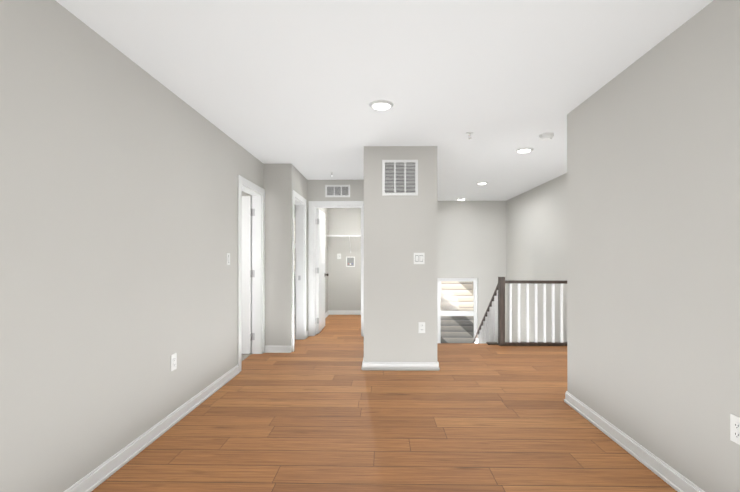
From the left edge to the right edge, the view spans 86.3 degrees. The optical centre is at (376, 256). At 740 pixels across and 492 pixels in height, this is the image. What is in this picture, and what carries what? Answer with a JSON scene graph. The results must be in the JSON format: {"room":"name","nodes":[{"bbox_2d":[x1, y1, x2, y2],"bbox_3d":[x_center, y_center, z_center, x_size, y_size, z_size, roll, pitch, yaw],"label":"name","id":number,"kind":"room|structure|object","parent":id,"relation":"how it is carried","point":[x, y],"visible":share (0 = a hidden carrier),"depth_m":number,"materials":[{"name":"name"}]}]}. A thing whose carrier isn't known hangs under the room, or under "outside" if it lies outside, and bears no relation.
{"room":"upstairs loft landing","nodes":[
{"label":"upstairs loft landing","id":0,"kind":"room"},
{"bbox_2d":[0,0,263,491],"bbox_3d":[-1.590,0.008,1.246,0.120,2.440,7.720,0,0,1],"label":"wall","id":1,"kind":"structure","parent":0,"point":[120,172],"depth_m":2.14,"materials":[{"name":"beige paint"}]},
{"bbox_2d":[171,353,176,370],"bbox_3d":[-1.496,0.781,2.914,0.009,0.118,0.073,0,0,1],"label":"outlet","id":2,"kind":"object","parent":1,"relation":"attached to","point":[174,361],"visible":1,"depth_m":2.91,"materials":[{"name":"white plastic"}]},
{"bbox_2d":[227,253,229,264],"bbox_3d":[-1.477,0.028,3.944,0.012,0.118,0.073,0,0,1],"label":"light switch","id":3,"kind":"object","parent":1,"relation":"attached to","point":[228,258],"visible":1,"depth_m":3.94,"materials":[{"name":"white plastic"}]},
{"bbox_2d":[238,175,264,370],"bbox_3d":[-1.462,0.188,4.651,0.018,2.105,0.905,0,0,1],"label":"door frame","id":4,"kind":"structure","parent":1,"relation":"attached to","point":[253,186],"depth_m":4.27,"materials":[{"name":"white paint"}]},
{"bbox_2d":[242,353,251,360],"bbox_3d":[-3.130,1.359,3.277,3.030,0.254,3.700,0,0,1],"label":"floor","id":5,"kind":"structure","parent":0,"point":[244,356],"depth_m":4.92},
{"bbox_2d":[242,164,292,351],"bbox_3d":[-2.855,0.023,5.178,3.514,2.440,0.100,0,0,1],"label":"wall jog","id":6,"kind":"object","parent":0,"point":[278,183],"visible":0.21,"depth_m":5.10,"materials":[{"name":"beige paint"}]},
{"bbox_2d":[293,166,327,330],"bbox_3d":[-1.129,0.029,6.848,0.120,2.440,3.300,0,0,1],"label":"wall","id":7,"kind":"structure","parent":0,"point":[299,183],"depth_m":6.10,"materials":[{"name":"beige paint"}]},
{"bbox_2d":[292,190,305,351],"bbox_3d":[-1.083,0.191,5.556,0.018,2.105,0.870,0,0,1],"label":"door frame","id":8,"kind":"structure","parent":7,"relation":"attached to","point":[294,194],"depth_m":5.57,"materials":[{"name":"white paint"}]},
{"bbox_2d":[307,180,363,329],"bbox_3d":[-0.594,0.026,6.219,0.972,2.440,0.120,0,0,1],"label":"wall","id":9,"kind":"structure","parent":0,"point":[315,190],"depth_m":6.17,"materials":[{"name":"beige paint"}]},
{"bbox_2d":[308,201,363,335],"bbox_3d":[-0.603,0.194,6.150,0.920,2.105,0.018,0,0,1],"label":"door frame","id":10,"kind":"structure","parent":9,"relation":"attached to","point":[310,203],"depth_m":6.15,"materials":[{"name":"white paint"}]},
{"bbox_2d":[325,185,349,196],"bbox_3d":[-0.607,-1.017,6.156,0.390,0.193,0.014,0,0,1],"label":"air vent","id":11,"kind":"object","parent":9,"relation":"in","point":[337,190],"visible":1,"depth_m":6.16,"materials":[{"name":"white metal"}]},
{"bbox_2d":[91,314,676,491],"bbox_3d":[-0.351,1.359,2.919,8.600,0.250,11.120,0,0,1],"label":"floor","id":12,"kind":"structure","parent":0,"point":[321,411],"depth_m":2.76,"materials":[{"name":"brown wood"}]},
{"bbox_2d":[242,184,261,353],"bbox_3d":[-1.531,0.226,4.654,0.120,2.030,0.760,0,0,1],"label":"liner","id":13,"kind":"object","parent":12,"relation":"on","point":[256,272],"depth_m":5.02,"materials":[{"name":"white paint"}]},
{"bbox_2d":[242,196,251,353],"bbox_3d":[-1.946,0.236,5.001,0.730,1.988,0.177,0,0,1],"label":"room door","id":14,"kind":"structure","parent":13,"relation":"attached to","point":[246,274],"depth_m":4.97,"materials":[{"name":"white paint"}]},
{"bbox_2d":[295,198,303,339],"bbox_3d":[-1.151,0.229,5.558,0.120,2.030,0.720,0,0,1],"label":"liner","id":15,"kind":"object","parent":12,"relation":"on","point":[299,205],"depth_m":5.90,"materials":[{"name":"white paint"}]},
{"bbox_2d":[313,206,362,335],"bbox_3d":[-0.601,0.231,6.218,0.770,2.030,0.120,0,0,1],"label":"liner","id":16,"kind":"object","parent":12,"relation":"on","point":[314,207],"depth_m":6.16,"materials":[{"name":"white paint"}]},
{"bbox_2d":[317,209,328,333],"bbox_3d":[-0.939,0.242,6.650,0.177,1.988,0.735,0,0,1],"label":"closet door","id":17,"kind":"structure","parent":16,"relation":"attached to","point":[321,274],"depth_m":6.49,"materials":[{"name":"white paint"}]},
{"bbox_2d":[55,0,712,200],"bbox_3d":[-0.289,-1.255,3.008,8.720,0.100,11.280,0,0,1],"label":"ceiling","id":18,"kind":"structure","parent":0,"point":[300,86],"depth_m":2.54,"materials":[{"name":"white paint"}]},
{"bbox_2d":[369,100,393,109],"bbox_3d":[0.039,-1.196,3.142,0.196,0.017,0.196,0,0,1],"label":"recessed light","id":19,"kind":"object","parent":18,"relation":"in","point":[381,105],"visible":0.98,"depth_m":3.11,"materials":[{"name":"white plastic"}]},
{"bbox_2d":[515,147,532,152],"bbox_3d":[1.666,-1.192,4.454,0.196,0.017,0.196,0,0,1],"label":"recessed light","id":20,"kind":"object","parent":18,"relation":"in","point":[524,150],"visible":0.98,"depth_m":4.42,"materials":[{"name":"white plastic"}]},
{"bbox_2d":[539,133,553,139],"bbox_3d":[1.681,-1.178,3.904,0.136,0.048,0.136,0,0,1],"label":"smoke detector","id":21,"kind":"object","parent":18,"relation":"attached to","point":[545,136],"visible":1,"depth_m":3.86,"materials":[{"name":"white plastic"}]},
{"bbox_2d":[364,146,436,361],"bbox_3d":[0.297,1.627,6.383,0.803,5.640,4.170,0,0,1],"label":"wall","id":22,"kind":"structure","parent":0,"point":[400,294],"depth_m":4.30,"materials":[{"name":"beige paint"}]},
{"bbox_2d":[64,310,704,491],"bbox_3d":[1.225,1.190,2.953,5.450,0.090,11.000,0,0,1],"label":"baseboard","id":23,"kind":"structure","parent":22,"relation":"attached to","point":[118,460],"depth_m":2.65,"materials":[{"name":"white paint"}]},
{"bbox_2d":[382,160,417,195],"bbox_3d":[0.256,-0.856,4.300,0.389,0.389,0.014,0,0,1],"label":"air vent","id":24,"kind":"object","parent":22,"relation":"in","point":[399,177],"visible":1,"depth_m":4.30,"materials":[{"name":"white metal"}]},
{"bbox_2d":[414,253,424,263],"bbox_3d":[0.463,0.024,4.295,0.118,0.125,0.012,0,0,1],"label":"light switch","id":25,"kind":"object","parent":22,"relation":"attached to","point":[419,258],"visible":1,"depth_m":4.29,"materials":[{"name":"white plastic"}]},
{"bbox_2d":[418,322,424,332],"bbox_3d":[0.493,0.776,4.293,0.073,0.118,0.009,0,0,1],"label":"outlet","id":26,"kind":"object","parent":22,"relation":"attached to","point":[421,327],"visible":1,"depth_m":4.29,"materials":[{"name":"white plastic"}]},
{"bbox_2d":[294,201,506,342],"bbox_3d":[-0.828,1.635,8.568,7.450,5.640,0.160,0,0,1],"label":"wall","id":27,"kind":"structure","parent":0,"point":[471,239],"depth_m":8.45,"materials":[{"name":"beige paint"}]},
{"bbox_2d":[326,235,360,252],"bbox_3d":[-0.558,-0.254,8.307,0.969,0.376,0.366,0,0,1],"label":"wire closet shelf","id":28,"kind":"object","parent":27,"relation":"attached to","point":[349,236],"visible":0.75,"depth_m":8.13,"materials":[{"name":"white metal"}]},
{"bbox_2d":[346,257,354,266],"bbox_3d":[-0.561,0.117,8.475,0.190,0.220,0.034,0,0,1],"label":"washer outlet box","id":29,"kind":"object","parent":27,"relation":"attached to","point":[350,261],"visible":1,"depth_m":8.49,"materials":[{"name":"white plastic"}]},
{"bbox_2d":[437,278,476,342],"bbox_3d":[1.738,1.247,8.494,0.865,1.555,0.122,0,0,1],"label":"window","id":30,"kind":"structure","parent":27,"relation":"in","point":[457,313],"depth_m":8.50,"materials":[{"name":"white paint"}]},
{"bbox_2d":[506,173,566,341],"bbox_3d":[2.810,1.629,6.984,0.120,5.640,2.880,0,0,1],"label":"wall","id":31,"kind":"structure","parent":0,"point":[536,233],"depth_m":6.69,"materials":[{"name":"beige paint"}]},
{"bbox_2d":[567,0,739,491],"bbox_3d":[1.627,0.005,0.340,0.120,2.440,6.020,0,0,1],"label":"wall","id":32,"kind":"structure","parent":0,"point":[653,250],"depth_m":2.13,"materials":[{"name":"beige paint"}]},
{"bbox_2d":[730,414,739,444],"bbox_3d":[1.586,0.765,1.733,0.009,0.118,0.073,0,0,1],"label":"outlet","id":33,"kind":"object","parent":32,"relation":"attached to","point":[734,428],"visible":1,"depth_m":1.74,"materials":[{"name":"white plastic"}]},
{"bbox_3d":[1.712,2.990,5.968,2.041,3.110,4.940,0,0,1],"label":"stairs","id":34,"kind":"structure","parent":0,"visible":0},
{"bbox_2d":[473,277,503,345],"bbox_3d":[1.762,1.530,6.491,0.060,2.472,2.050,0,0,1],"label":"stair railing","id":35,"kind":"object","parent":34,"relation":"on","point":[491,330],"depth_m":5.80,"materials":[{"name":"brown wood"}]},
{"bbox_2d":[504,277,566,345],"bbox_3d":[2.249,0.766,5.497,0.947,0.952,0.073,0,0,1],"label":"stair railing","id":36,"kind":"object","parent":34,"relation":"on","point":[527,282],"depth_m":5.48,"materials":[{"name":"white wood"}]},
{"bbox_3d":[0.085,6.363,10.755,24.000,0.200,4.200,0,0,1],"label":"ground","id":37,"kind":"structure","parent":0,"visible":0},
{"bbox_2d":[294,266,473,342],"bbox_3d":[0.619,1.270,12.745,17.000,10.000,0.240,0,0,1],"label":"siding","id":38,"kind":"object","parent":37,"relation":"on","point":[460,292],"depth_m":12.63,"materials":[{"name":"white paint"}]}
]}

